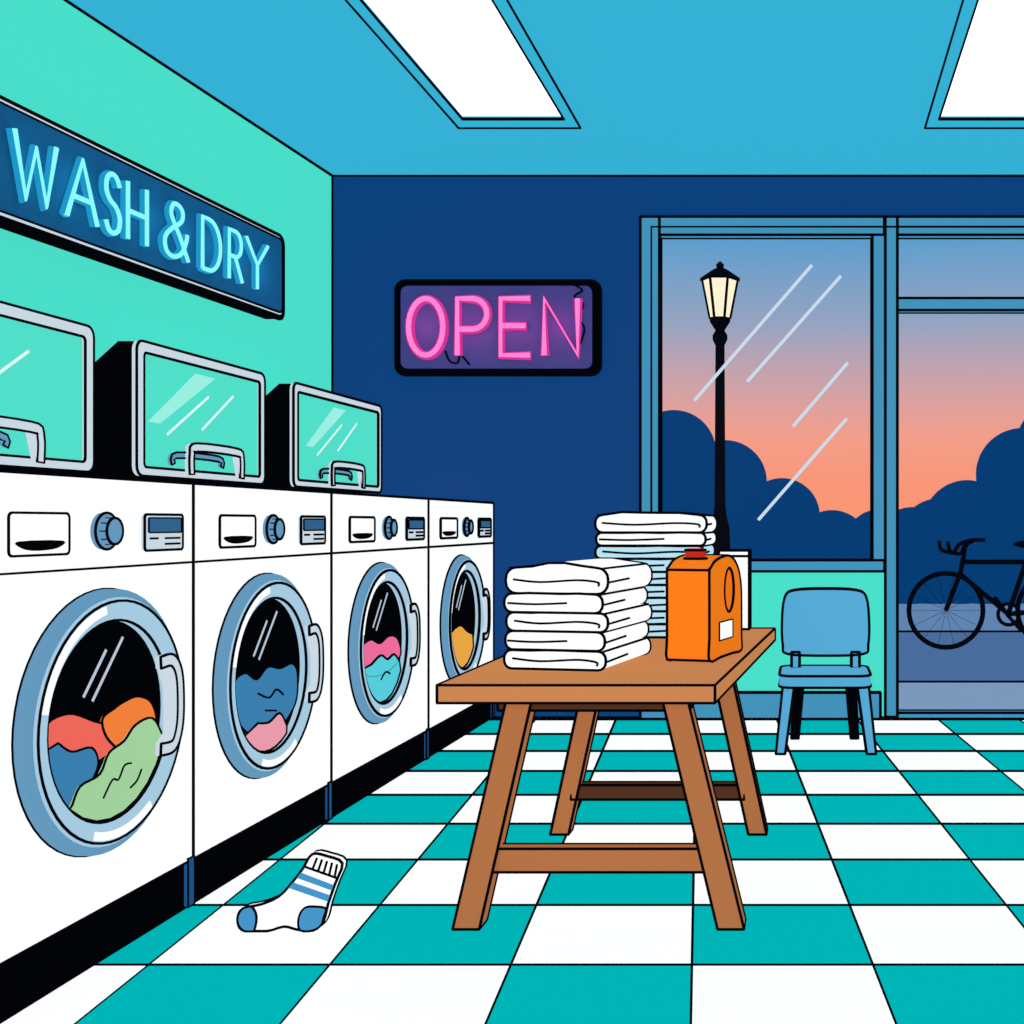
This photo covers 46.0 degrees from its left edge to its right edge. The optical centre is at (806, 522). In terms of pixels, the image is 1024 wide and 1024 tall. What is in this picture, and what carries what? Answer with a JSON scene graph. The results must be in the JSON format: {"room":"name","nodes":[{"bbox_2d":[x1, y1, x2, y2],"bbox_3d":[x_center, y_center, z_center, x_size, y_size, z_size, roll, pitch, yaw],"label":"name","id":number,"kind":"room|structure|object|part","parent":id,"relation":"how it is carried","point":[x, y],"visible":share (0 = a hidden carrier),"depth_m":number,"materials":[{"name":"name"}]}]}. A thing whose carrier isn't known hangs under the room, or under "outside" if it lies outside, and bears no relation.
{"room":"laundry","nodes":[
{"label":"laundry","id":0,"kind":"room"},
{"bbox_2d":[0,0,330,394],"bbox_3d":[-3.146,-0.470,3.515,0.120,3.340,7.043,0,0,3],"label":"wall","id":1,"kind":"structure","parent":0,"point":[58,63],"depth_m":5.31,"materials":[{"name":"teal paint"}]},
{"bbox_2d":[0,95,284,319],"bbox_3d":[-2.942,-1.340,5.125,0.119,0.474,2.317,0,0,3],"label":"sign","id":2,"kind":"object","parent":1,"relation":"attached to","point":[61,188],"visible":1,"depth_m":4.90,"materials":[{"name":"blue plastic"}]},
{"bbox_2d":[63,0,332,176],"bbox_3d":[-3.053,-2.134,4.012,0.291,0.016,6.024,0,0,0],"label":"ceiling trim","id":3,"kind":"structure","parent":1,"relation":"attached to","point":[67,1],"depth_m":5.57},
{"bbox_2d":[333,177,640,715],"bbox_3d":[-2.032,-0.470,7.105,2.022,3.340,0.150,0,0,0],"label":"wall","id":4,"kind":"structure","parent":0,"point":[552,455],"depth_m":7.03,"materials":[{"name":"blue paint"}]},
{"bbox_2d":[394,279,601,376],"bbox_3d":[-1.888,-1.193,6.982,1.270,0.594,0.086,0,0,0],"label":"sign","id":5,"kind":"object","parent":4,"relation":"attached to","point":[443,327],"visible":1,"depth_m":6.98,"materials":[{"name":"purple plastic"}]},
{"bbox_2d":[642,218,657,510],"bbox_3d":[-0.963,-0.793,7.040,0.117,2.165,0.080,0,0,0],"label":"frame","id":6,"kind":"object","parent":4,"relation":"attached to","point":[646,222],"visible":0.5,"depth_m":7.00,"materials":[{"name":"paint"}]},
{"bbox_2d":[639,691,881,718],"bbox_3d":[-0.286,1.120,7.015,1.471,0.161,0.030,0,0,0],"label":"baseboard","id":7,"kind":"structure","parent":4,"relation":"attached to","point":[753,705],"depth_m":7.00,"materials":[{"name":"blue paint"}]},
{"bbox_2d":[661,215,898,717],"bbox_3d":[-0.171,-0.344,7.040,1.467,3.079,0.096,0,0,0],"label":"window frame","id":8,"kind":"structure","parent":4,"relation":"in","point":[664,221],"depth_m":7.00,"materials":[{"name":"paint"}]},
{"bbox_2d":[737,573,883,715],"bbox_3d":[-0.264,0.745,7.105,1.514,0.911,0.150,0,0,0],"label":"dado","id":9,"kind":"object","parent":4,"relation":"attached to","point":[769,590],"visible":0.21,"depth_m":7.03,"materials":[{"name":"teal paint"}]},
{"bbox_2d":[752,562,882,569],"bbox_3d":[-0.231,0.261,7.030,1.408,0.068,0.100,0,0,0],"label":"sill","id":10,"kind":"structure","parent":4,"relation":"attached to","point":[755,565],"depth_m":6.98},
{"bbox_2d":[641,177,1023,214],"bbox_3d":[1.089,-2.008,7.105,4.221,0.264,0.150,0,0,0],"label":"lintel","id":11,"kind":"object","parent":4,"relation":"attached to","point":[659,195],"visible":0.78,"depth_m":7.03,"materials":[{"name":"blue paint"}]},
{"bbox_2d":[658,215,884,238],"bbox_3d":[-0.215,-1.821,7.040,1.396,0.127,0.096,0,0,0],"label":"window frame","id":12,"kind":"object","parent":11,"relation":"attached to","point":[661,216],"depth_m":7.00,"materials":[{"name":"metal"}]},
{"bbox_2d":[874,236,883,558],"bbox_3d":[0.440,-0.769,7.040,0.080,1.993,0.080,0,0,0],"label":"frame post","id":13,"kind":"object","parent":12,"relation":"attached to","point":[878,240],"depth_m":7.00,"materials":[{"name":"blue metal"}]},
{"bbox_2d":[896,215,1023,238],"bbox_3d":[1.302,-1.821,7.040,1.515,0.127,0.096,0,0,0],"label":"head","id":14,"kind":"object","parent":11,"relation":"attached to","point":[899,216],"visible":0.7,"depth_m":7.00},
{"bbox_2d":[896,297,1023,313],"bbox_3d":[1.302,-1.341,7.040,1.515,0.090,0.096,0,0,0],"label":"door frame","id":15,"kind":"object","parent":14,"relation":"attached to","point":[898,297],"visible":0.7,"depth_m":7.00,"materials":[{"name":"metal"}]},
{"bbox_2d":[650,226,1023,510],"bbox_3d":[0.390,-0.769,7.000,2.701,2.105,0.013,0,0,0],"label":"frame grooves","id":16,"kind":"object","parent":4,"relation":"attached to","point":[651,227],"visible":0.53,"depth_m":6.99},
{"bbox_2d":[1,718,1023,1023],"bbox_3d":[-0.100,1.250,3.590,6.800,0.100,7.180,0,0,0],"label":"floor","id":17,"kind":"structure","parent":0,"point":[886,887],"depth_m":3.47,"materials":[{"name":"tile"}]},
{"bbox_2d":[0,470,194,1023],"bbox_3d":[-2.319,0.536,3.088,0.932,1.327,0.978,0,0,0],"label":"washing machine","id":18,"kind":"object","parent":17,"relation":"on","point":[97,572],"visible":1,"depth_m":3.04,"materials":[{"name":"white metal"}]},
{"bbox_3d":[-1.914,0.028,2.844,0.012,0.105,0.224,0,0,0],"label":"detergent drawer","id":19,"kind":"part","parent":18,"relation":"part of","materials":[{"name":"white plastic"}]},
{"bbox_2d":[0,300,94,472],"bbox_3d":[-2.311,-0.335,2.680,0.787,0.401,0.866,0,0,0],"label":"dryer","id":20,"kind":"object","parent":18,"relation":"on","point":[47,361],"visible":1,"depth_m":2.93,"materials":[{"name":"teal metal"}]},
{"bbox_3d":[-1.928,-0.202,2.708,0.014,0.102,0.346,0,0,0],"label":"handle","id":21,"kind":"part","parent":20,"relation":"part of","materials":[{"name":"silver metal"}]},
{"bbox_3d":[-1.918,0.537,3.117,0.004,0.568,0.568,0,0,0],"label":"porthole glass","id":22,"kind":"part","parent":18,"relation":"part of","materials":[{"name":"glass"}]},
{"bbox_3d":[-1.902,0.022,3.111,0.036,0.100,0.100,0,0,0],"label":"knob","id":23,"kind":"part","parent":18,"relation":"part of","materials":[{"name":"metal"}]},
{"bbox_3d":[-1.866,0.527,3.346,0.016,0.290,0.121,0,0,0],"label":"door handle","id":24,"kind":"part","parent":18,"relation":"part of","materials":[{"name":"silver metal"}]},
{"bbox_2d":[193,482,332,902],"bbox_3d":[-2.319,0.536,4.093,0.934,1.328,1.041,0,0,0],"label":"washing machine","id":25,"kind":"object","parent":17,"relation":"on","point":[263,781],"visible":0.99,"depth_m":3.99,"materials":[{"name":"white metal"}]},
{"bbox_2d":[55,340,265,484],"bbox_3d":[-2.311,-0.335,3.700,0.789,0.403,0.788,0,0,0],"label":"dryer","id":26,"kind":"object","parent":25,"relation":"on","point":[166,413],"visible":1,"depth_m":3.53,"materials":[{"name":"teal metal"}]},
{"bbox_3d":[-1.948,-0.335,3.700,0.014,0.394,0.780,0,0,0],"label":"frame","id":27,"kind":"part","parent":26,"relation":"part of","materials":[{"name":"silver metal"}]},
{"bbox_3d":[-1.952,-0.333,3.700,0.006,0.355,0.720,0,0,0],"label":"glass","id":28,"kind":"part","parent":26,"relation":"part of","materials":[{"name":"teal glass"}]},
{"bbox_3d":[-1.928,-0.202,3.728,0.014,0.102,0.346,0,0,0],"label":"handle","id":29,"kind":"part","parent":26,"relation":"part of","materials":[{"name":"silver metal"}]},
{"bbox_3d":[-1.914,0.028,3.833,0.012,0.105,0.238,0,0,0],"label":"detergent drawer","id":30,"kind":"part","parent":25,"relation":"part of","materials":[{"name":"white plastic"}]},
{"bbox_3d":[-1.918,0.537,4.047,0.004,0.568,0.568,0,0,0],"label":"porthole glass","id":31,"kind":"part","parent":25,"relation":"part of","materials":[{"name":"glass"}]},
{"bbox_3d":[-1.902,0.022,4.082,0.036,0.100,0.100,0,0,0],"label":"knob","id":32,"kind":"part","parent":25,"relation":"part of","materials":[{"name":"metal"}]},
{"bbox_3d":[-1.866,0.527,4.326,0.016,0.290,0.121,0,0,0],"label":"door handle","id":33,"kind":"part","parent":25,"relation":"part of","materials":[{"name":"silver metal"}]},
{"bbox_2d":[236,849,347,932],"bbox_3d":[-1.514,1.081,3.362,0.313,0.235,0.041,0,0,0],"label":"sock","id":34,"kind":"object","parent":17,"relation":"on","point":[305,905],"visible":1,"depth_m":3.35,"materials":[{"name":"white fabric"}]},
{"bbox_2d":[332,491,429,816],"bbox_3d":[-2.319,0.535,5.201,0.937,1.330,1.187,0,0,0],"label":"washing machine","id":35,"kind":"object","parent":17,"relation":"on","point":[381,730],"visible":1,"depth_m":5.10,"materials":[{"name":"white metal"}]},
{"bbox_2d":[242,382,382,493],"bbox_3d":[-2.310,-0.335,4.766,0.790,0.406,0.901,0,0,0],"label":"dryer","id":36,"kind":"object","parent":35,"relation":"on","point":[317,438],"visible":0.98,"depth_m":4.58,"materials":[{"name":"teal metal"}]},
{"bbox_3d":[-1.948,-0.335,4.765,0.014,0.394,0.890,0,0,0],"label":"frame","id":37,"kind":"part","parent":36,"relation":"part of","materials":[{"name":"silver metal"}]},
{"bbox_3d":[-1.952,-0.333,4.765,0.006,0.355,0.830,0,0,0],"label":"glass","id":38,"kind":"part","parent":36,"relation":"part of","materials":[{"name":"teal glass"}]},
{"bbox_3d":[-1.928,-0.202,4.793,0.014,0.102,0.346,0,0,0],"label":"handle","id":39,"kind":"part","parent":36,"relation":"part of","materials":[{"name":"silver metal"}]},
{"bbox_3d":[-1.914,0.028,4.905,0.012,0.105,0.271,0,0,0],"label":"detergent drawer","id":40,"kind":"part","parent":35,"relation":"part of","materials":[{"name":"white plastic"}]},
{"bbox_3d":[-1.918,0.537,5.135,0.004,0.568,0.568,0,0,0],"label":"porthole glass","id":41,"kind":"part","parent":35,"relation":"part of","materials":[{"name":"glass"}]},
{"bbox_3d":[-1.902,0.022,5.212,0.036,0.100,0.100,0,0,0],"label":"knob","id":42,"kind":"part","parent":35,"relation":"part of","materials":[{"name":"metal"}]},
{"bbox_3d":[-1.866,0.527,5.419,0.016,0.290,0.121,0,0,0],"label":"door handle","id":43,"kind":"part","parent":35,"relation":"part of","materials":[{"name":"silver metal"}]},
{"bbox_2d":[429,497,494,756],"bbox_3d":[-2.319,0.534,6.394,0.940,1.331,1.214,0,0,0],"label":"washing machine","id":44,"kind":"object","parent":17,"relation":"on","point":[461,532],"visible":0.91,"depth_m":6.28,"materials":[{"name":"white metal"}]},
{"bbox_3d":[-1.914,0.028,6.091,0.012,0.105,0.277,0,0,0],"label":"detergent drawer","id":45,"kind":"part","parent":44,"relation":"part of","materials":[{"name":"white plastic"}]},
{"bbox_3d":[-1.918,0.537,6.332,0.004,0.568,0.568,0,0,0],"label":"porthole glass","id":46,"kind":"part","parent":44,"relation":"part of","materials":[{"name":"black glass"}]},
{"bbox_3d":[-1.902,0.022,6.404,0.036,0.100,0.100,0,0,0],"label":"knob","id":47,"kind":"part","parent":44,"relation":"part of","materials":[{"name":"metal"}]},
{"bbox_3d":[-1.866,0.527,6.627,0.016,0.290,0.121,0,0,0],"label":"door handle","id":48,"kind":"part","parent":44,"relation":"part of","materials":[{"name":"silver metal"}]},
{"bbox_2d":[435,627,775,930],"bbox_3d":[-0.633,0.842,4.331,0.980,0.716,1.949,0,0,0],"label":"wooden table","id":49,"kind":"object","parent":17,"relation":"on","point":[649,682],"visible":0.88,"depth_m":3.47,"materials":[{"name":"brown wood"}]},
{"bbox_3d":[-0.944,0.871,3.475,0.110,0.649,0.300,0,0,38],"label":"leg","id":50,"kind":"part","parent":49,"relation":"part of","materials":[{"name":"brown wood"}]},
{"bbox_3d":[-0.870,0.871,4.360,0.298,0.649,0.098,0,0,37],"label":"leg","id":51,"kind":"part","parent":49,"relation":"part of","materials":[{"name":"brown wood"}]},
{"bbox_2d":[503,557,652,671],"bbox_3d":[-0.784,0.306,3.979,0.368,0.358,0.484,0,0,10],"label":"towels","id":52,"kind":"object","parent":49,"relation":"on","point":[590,615],"visible":1,"depth_m":3.76,"materials":[{"name":"white fabric"}]},
{"bbox_2d":[506,588,645,611],"bbox_3d":[-0.792,0.262,3.978,0.340,0.064,0.466,0,0,10],"label":"towel","id":53,"kind":"object","parent":52,"relation":"on","point":[517,599],"depth_m":3.76,"materials":[{"name":"white fabric"}]},
{"bbox_2d":[594,511,716,638],"bbox_3d":[-0.647,0.217,4.980,0.497,0.538,0.408,0,0,0],"label":"towels","id":54,"kind":"object","parent":49,"relation":"on","point":[654,538],"visible":0.38,"depth_m":4.79,"materials":[{"name":"fabric"}]},
{"bbox_2d":[633,560,670,570],"bbox_3d":[-0.652,0.177,4.979,0.478,0.057,0.391,0,0,0],"label":"towel","id":55,"kind":"object","parent":54,"relation":"on","point":[656,565],"depth_m":4.79,"materials":[{"name":"white fabric"}]},
{"bbox_2d":[597,546,713,557],"bbox_3d":[-0.654,0.122,4.979,0.467,0.055,0.392,0,0,0],"label":"towel","id":56,"kind":"object","parent":54,"relation":"on","point":[602,551],"depth_m":4.79,"materials":[{"name":"fabric"}]},
{"bbox_2d":[646,586,665,596],"bbox_3d":[-0.652,0.287,4.984,0.474,0.056,0.386,0,0,0],"label":"towel","id":57,"kind":"object","parent":54,"relation":"on","point":[653,591],"depth_m":4.80,"materials":[{"name":"fabric"}]},
{"bbox_2d":[646,599,665,609],"bbox_3d":[-0.653,0.342,4.981,0.468,0.057,0.391,0,0,0],"label":"towel","id":58,"kind":"object","parent":54,"relation":"on","point":[656,604],"depth_m":4.79,"materials":[{"name":"white fabric"}]},
{"bbox_2d":[597,513,715,531],"bbox_3d":[-0.650,-0.003,4.981,0.480,0.086,0.377,0,0,0],"label":"towel","id":59,"kind":"object","parent":54,"relation":"on","point":[606,522],"depth_m":4.80,"materials":[{"name":"white fabric"}]},
{"bbox_2d":[598,533,714,544],"bbox_3d":[-0.649,0.067,4.978,0.471,0.056,0.391,0,0,0],"label":"towel","id":60,"kind":"object","parent":54,"relation":"on","point":[603,538],"depth_m":4.79,"materials":[{"name":"white fabric"}]},
{"bbox_2d":[647,613,665,622],"bbox_3d":[-0.645,0.397,4.982,0.473,0.056,0.380,0,0,0],"label":"towel","id":61,"kind":"object","parent":54,"relation":"on","point":[656,617],"depth_m":4.80,"materials":[{"name":"fabric"}]},
{"bbox_2d":[650,573,665,583],"bbox_3d":[-0.646,0.232,4.982,0.482,0.057,0.388,0,0,0],"label":"towel","id":62,"kind":"object","parent":54,"relation":"on","point":[658,578],"depth_m":4.79,"materials":[{"name":"fabric"}]},
{"bbox_2d":[665,548,742,662],"bbox_3d":[-0.370,0.290,4.164,0.169,0.400,0.386,0,0,14],"label":"detergent jug","id":63,"kind":"object","parent":49,"relation":"on","point":[704,603],"visible":1,"depth_m":4.00,"materials":[{"name":"orange plastic"}]},
{"bbox_3d":[-0.396,0.139,4.062,0.080,0.030,0.080,0,0,0],"label":"spout","id":64,"kind":"part","parent":63,"relation":"part of","materials":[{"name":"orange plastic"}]},
{"bbox_3d":[-0.315,0.871,3.475,0.345,0.649,0.110,0,0,40],"label":"leg","id":65,"kind":"part","parent":49,"relation":"part of","materials":[{"name":"brown wood"}]},
{"bbox_2d":[717,549,751,629],"bbox_3d":[-0.331,0.303,5.229,0.152,0.368,0.115,0,0,0],"label":"carton","id":66,"kind":"object","parent":49,"relation":"on","point":[743,557],"visible":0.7,"depth_m":5.18,"materials":[{"name":"white cardboard"}]},
{"bbox_3d":[-0.255,0.871,4.360,0.276,0.649,0.099,0,0,-43],"label":"leg","id":67,"kind":"part","parent":49,"relation":"part of","materials":[{"name":"brown wood"}]},
{"bbox_2d":[775,587,876,754],"bbox_3d":[0.098,0.778,6.138,0.532,0.846,0.480,0,0,0],"label":"chair","id":68,"kind":"object","parent":17,"relation":"on","point":[815,621],"visible":1,"depth_m":6.29,"materials":[{"name":"blue plastic"}]},
{"bbox_3d":[-0.114,1.024,5.963,0.094,0.339,0.114,0,0,0],"label":"leg","id":69,"kind":"part","parent":68,"relation":"part of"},
{"bbox_3d":[-0.063,0.755,6.310,0.044,0.090,0.040,0,0,0],"label":"post","id":70,"kind":"part","parent":68,"relation":"part of","materials":[{"name":"blue plastic"}]},
{"bbox_3d":[-0.052,1.024,6.312,0.070,0.339,0.115,0,0,0],"label":"leg","id":71,"kind":"part","parent":68,"relation":"part of","materials":[{"name":"black plastic"}]},
{"bbox_3d":[0.095,0.825,6.145,0.480,0.060,0.430,0,0,0],"label":"seat","id":72,"kind":"part","parent":68,"relation":"part of","materials":[{"name":"blue plastic"}]},
{"bbox_3d":[0.102,0.546,6.315,0.481,0.368,0.050,0,0,0],"label":"backrest","id":73,"kind":"part","parent":68,"relation":"part of","materials":[{"name":"blue plastic"}]},
{"bbox_3d":[0.248,1.024,6.312,0.070,0.339,0.115,0,0,0],"label":"leg","id":74,"kind":"part","parent":68,"relation":"part of","materials":[{"name":"black plastic"}]},
{"bbox_3d":[0.267,0.755,6.310,0.044,0.090,0.040,0,0,0],"label":"post","id":75,"kind":"part","parent":68,"relation":"part of","materials":[{"name":"blue plastic"}]},
{"bbox_3d":[0.310,1.024,5.963,0.094,0.339,0.114,0,0,0],"label":"leg","id":76,"kind":"part","parent":68,"relation":"part of","materials":[{"name":"blue plastic"}]},
{"bbox_2d":[887,218,895,715],"bbox_3d":[0.517,-0.344,7.040,0.074,3.063,0.080,0,0,0],"label":"jamb","id":77,"kind":"object","parent":17,"relation":"on","point":[891,232],"depth_m":7.00,"materials":[{"name":"blue metal"}]},
{"bbox_2d":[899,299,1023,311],"bbox_3d":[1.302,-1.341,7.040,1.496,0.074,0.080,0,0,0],"label":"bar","id":78,"kind":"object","parent":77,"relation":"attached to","point":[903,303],"depth_m":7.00,"materials":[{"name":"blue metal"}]},
{"bbox_2d":[896,709,1023,718],"bbox_3d":[1.302,1.181,7.040,1.515,0.053,0.096,0,0,0],"label":"threshold ink","id":79,"kind":"object","parent":17,"relation":"on","point":[901,711],"visible":0.67,"depth_m":7.00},
{"bbox_2d":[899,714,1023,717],"bbox_3d":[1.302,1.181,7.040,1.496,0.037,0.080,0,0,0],"label":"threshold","id":80,"kind":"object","parent":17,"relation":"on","point":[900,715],"depth_m":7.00,"materials":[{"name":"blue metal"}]},
{"bbox_2d":[69,0,1023,174],"bbox_3d":[-0.100,-2.200,3.590,6.800,0.120,7.180,0,0,0],"label":"ceiling","id":81,"kind":"structure","parent":0,"point":[653,87],"depth_m":5.58,"materials":[{"name":"paint"}]},
{"bbox_2d":[345,0,580,128],"bbox_3d":[-1.535,-2.121,4.701,0.662,0.038,2.810,0,0,0],"label":"ceiling light","id":82,"kind":"object","parent":81,"relation":"in","point":[478,61],"depth_m":5.24,"materials":[{"name":"white plastic"}]},
{"bbox_2d":[924,0,1023,128],"bbox_3d":[0.975,-2.121,4.701,0.702,0.038,2.810,0,0,0],"label":"ceiling light","id":83,"kind":"object","parent":81,"relation":"in","point":[980,83],"depth_m":5.38,"materials":[{"name":"white plastic"}]},
{"bbox_2d":[648,626,665,635],"bbox_3d":[-0.648,0.452,4.982,0.470,0.056,0.378,0,0,0],"label":"towel","id":84,"kind":"object","parent":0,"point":[654,630],"depth_m":4.80,"materials":[{"name":"fabric"}]},
{"bbox_2d":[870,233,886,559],"bbox_3d":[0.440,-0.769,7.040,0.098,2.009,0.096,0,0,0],"label":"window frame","id":85,"kind":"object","parent":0,"point":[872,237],"depth_m":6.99,"materials":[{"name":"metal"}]},
{"bbox_2d":[899,218,1023,237],"bbox_3d":[1.302,-1.821,7.040,1.496,0.111,0.080,0,0,0],"label":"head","id":86,"kind":"object","parent":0,"point":[902,221],"depth_m":7.00},
{"label":"outside","id":87,"kind":"structure","parent":0,"visible":0},
{"bbox_2d":[899,604,1023,629],"bbox_3d":[4.000,1.225,26.310,36.000,0.050,27.380,0,0,0],"label":"sidewalk","id":88,"kind":"structure","parent":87,"point":[920,612],"depth_m":14.52,"materials":[{"name":"concrete"}]},
{"bbox_2d":[663,410,794,557],"bbox_3d":[-2.082,-0.465,17.000,4.580,3.324,1.041,0,0,0],"label":"bush","id":89,"kind":"object","parent":88,"relation":"on","point":[688,443],"visible":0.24,"depth_m":16.62,"materials":[{"name":"blue plant"}]},
{"bbox_2d":[751,478,950,603],"bbox_3d":[0.565,0.264,17.000,3.807,1.866,0.800,0,0,0],"label":"bush","id":90,"kind":"object","parent":88,"relation":"on","point":[795,517],"visible":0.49,"depth_m":16.66,"materials":[{"name":"blue plant"}]},
{"bbox_2d":[899,421,1023,603],"bbox_3d":[4.016,-0.353,17.000,6.127,3.101,1.249,0,0,0],"label":"bush","id":91,"kind":"object","parent":88,"relation":"on","point":[990,507],"visible":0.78,"depth_m":16.61,"materials":[{"name":"blue plant"}]},
{"bbox_3d":[-0.249,-0.766,7.062,1.298,1.987,0.005,0,0,0],"label":"glass","id":92,"kind":"object","parent":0,"visible":0},
{"bbox_2d":[693,264,812,400],"bbox_3d":[-0.332,-1.175,7.058,0.741,0.849,0.005,0,0,0],"label":"glint","id":93,"kind":"object","parent":92,"relation":"attached to","point":[810,266],"visible":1,"depth_m":7.06,"materials":[{"name":"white glass"}]},
{"bbox_2d":[746,275,841,382],"bbox_3d":[-0.080,-1.199,7.058,0.593,0.665,0.005,0,0,0],"label":"glint","id":94,"kind":"object","parent":92,"relation":"attached to","point":[839,277],"visible":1,"depth_m":7.06,"materials":[{"name":"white glass"}]},
{"bbox_2d":[757,418,847,520],"bbox_3d":[-0.028,-0.332,7.058,0.562,0.640,0.005,0,0,0],"label":"glint","id":95,"kind":"object","parent":92,"relation":"attached to","point":[842,423],"visible":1,"depth_m":7.06,"materials":[{"name":"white glass"}]},
{"bbox_2d":[792,362,848,426],"bbox_3d":[0.083,-0.793,7.058,0.353,0.406,0.005,0,0,0],"label":"glint","id":96,"kind":"object","parent":92,"relation":"attached to","point":[845,365],"visible":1,"depth_m":7.06,"materials":[{"name":"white glass"}]},
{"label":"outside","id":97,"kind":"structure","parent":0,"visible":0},
{"bbox_2d":[899,681,1023,708],"bbox_3d":[4.000,1.218,7.905,36.000,0.064,1.430,0,0,0],"label":"sidewalk","id":98,"kind":"structure","parent":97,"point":[912,694],"depth_m":7.97,"materials":[{"name":"blue concrete"}]},
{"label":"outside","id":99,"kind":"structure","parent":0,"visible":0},
{"bbox_2d":[899,630,1023,680],"bbox_3d":[4.000,1.216,10.610,36.000,0.070,3.940,0,0,0],"label":"sidewalk","id":100,"kind":"structure","parent":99,"point":[992,655],"depth_m":10.28,"materials":[{"name":"blue concrete"}]},
{"bbox_2d":[700,261,739,553],"bbox_3d":[-0.761,-0.548,10.000,0.350,3.490,0.303,0,0,0],"label":"street lamp","id":101,"kind":"object","parent":100,"relation":"on","point":[719,285],"visible":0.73,"depth_m":9.96,"materials":[{"name":"black metal"}]},
{"bbox_3d":[-0.761,-0.298,10.000,0.280,2.990,0.280,0,0,0],"label":"post","id":102,"kind":"part","parent":101,"relation":"part of","materials":[{"name":"black metal"}]},
{"bbox_3d":[-0.761,-1.956,10.000,0.300,0.335,0.260,0,0,0],"label":"lantern glass","id":103,"kind":"part","parent":101,"relation":"part of","materials":[{"name":"beige glass"}]},
{"bbox_2d":[906,538,1023,649],"bbox_3d":[1.827,0.670,10.809,1.773,1.055,0.463,0,0,0],"label":"bicycle","id":104,"kind":"object","parent":100,"relation":"on","point":[995,601],"visible":1,"depth_m":10.78,"materials":[{"name":"black metal"}]},
{"bbox_3d":[1.826,0.594,10.800,1.068,0.578,0.048,0,0,0],"label":"frame","id":105,"kind":"part","parent":104,"relation":"part of","materials":[{"name":"black metal"}]}
]}

